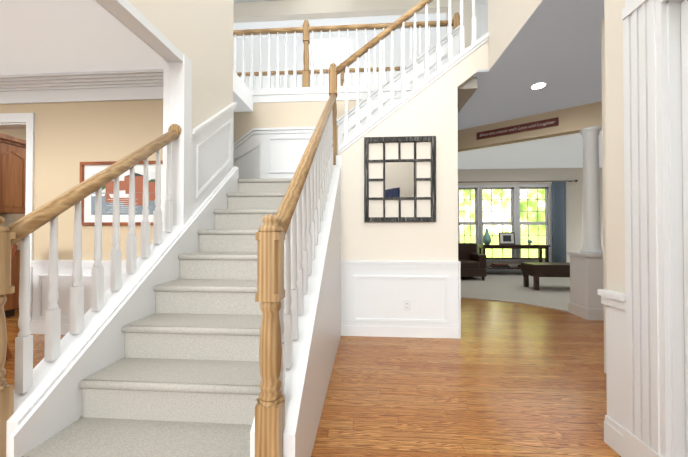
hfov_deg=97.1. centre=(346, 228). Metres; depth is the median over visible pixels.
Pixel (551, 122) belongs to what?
sign
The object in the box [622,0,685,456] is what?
pilaster
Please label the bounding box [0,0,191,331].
door frame
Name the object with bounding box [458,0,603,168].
ceiling
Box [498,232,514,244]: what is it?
framed picture
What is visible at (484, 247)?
console table
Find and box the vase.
[483,229,490,244]
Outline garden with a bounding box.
[459,189,545,257]
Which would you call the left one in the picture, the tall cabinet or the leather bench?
the tall cabinet
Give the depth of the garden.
10.39 m
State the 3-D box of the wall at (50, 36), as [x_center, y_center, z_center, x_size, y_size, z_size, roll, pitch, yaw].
[1.440,-1.630,3.705,17.000,5.580,9.700,0,-1,4]
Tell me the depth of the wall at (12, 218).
4.53 m
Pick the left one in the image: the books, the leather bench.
the books
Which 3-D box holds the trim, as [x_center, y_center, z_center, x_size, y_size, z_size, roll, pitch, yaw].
[2.175,-1.567,4.922,15.500,5.480,6.952,0,-1,4]
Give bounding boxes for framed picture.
[79,161,162,224]
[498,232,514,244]
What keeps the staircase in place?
on the floor at (503, 379)
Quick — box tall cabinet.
[0,133,25,317]
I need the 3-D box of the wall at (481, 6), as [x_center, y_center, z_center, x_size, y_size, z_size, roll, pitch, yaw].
[2.691,-2.929,5.228,1.010,2.130,0.020,0,-1,4]
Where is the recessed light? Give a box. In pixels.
[530,82,546,88]
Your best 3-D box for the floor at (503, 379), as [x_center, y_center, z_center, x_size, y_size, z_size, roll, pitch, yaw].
[1.556,1.238,5.371,17.000,0.120,15.500,0,-1,4]
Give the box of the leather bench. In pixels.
[521,262,569,290]
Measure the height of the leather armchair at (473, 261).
0.840 m
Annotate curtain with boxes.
[458,180,577,261]
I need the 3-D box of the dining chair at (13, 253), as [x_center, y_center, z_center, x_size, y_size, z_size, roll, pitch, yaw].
[-3.201,0.640,2.491,0.430,1.024,0.605,0,-1,4]
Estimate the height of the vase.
0.410 m
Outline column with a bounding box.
[567,126,603,319]
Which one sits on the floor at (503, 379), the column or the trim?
the column
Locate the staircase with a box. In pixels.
[0,0,477,456]
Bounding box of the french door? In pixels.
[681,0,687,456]
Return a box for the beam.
[458,101,601,151]
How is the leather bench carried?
on the floor at (553, 293)
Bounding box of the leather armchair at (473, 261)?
[458,243,485,279]
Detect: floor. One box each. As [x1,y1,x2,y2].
[4,298,620,456]
[461,273,569,311]
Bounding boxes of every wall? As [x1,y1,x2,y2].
[0,0,624,456]
[0,129,25,274]
[475,0,487,39]
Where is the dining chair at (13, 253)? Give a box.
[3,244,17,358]
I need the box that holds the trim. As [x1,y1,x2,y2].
[0,0,626,456]
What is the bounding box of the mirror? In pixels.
[364,136,435,221]
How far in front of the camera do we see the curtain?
7.96 m
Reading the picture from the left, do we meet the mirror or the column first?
the mirror
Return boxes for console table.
[477,244,550,268]
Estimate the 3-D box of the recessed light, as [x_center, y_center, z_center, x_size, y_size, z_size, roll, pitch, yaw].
[2.230,-1.655,3.522,0.170,0.013,0.170,0,-1,4]
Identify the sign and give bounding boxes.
[477,117,558,139]
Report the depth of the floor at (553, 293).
5.72 m
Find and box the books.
[490,263,520,267]
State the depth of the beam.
4.38 m
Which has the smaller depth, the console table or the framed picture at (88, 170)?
the framed picture at (88, 170)

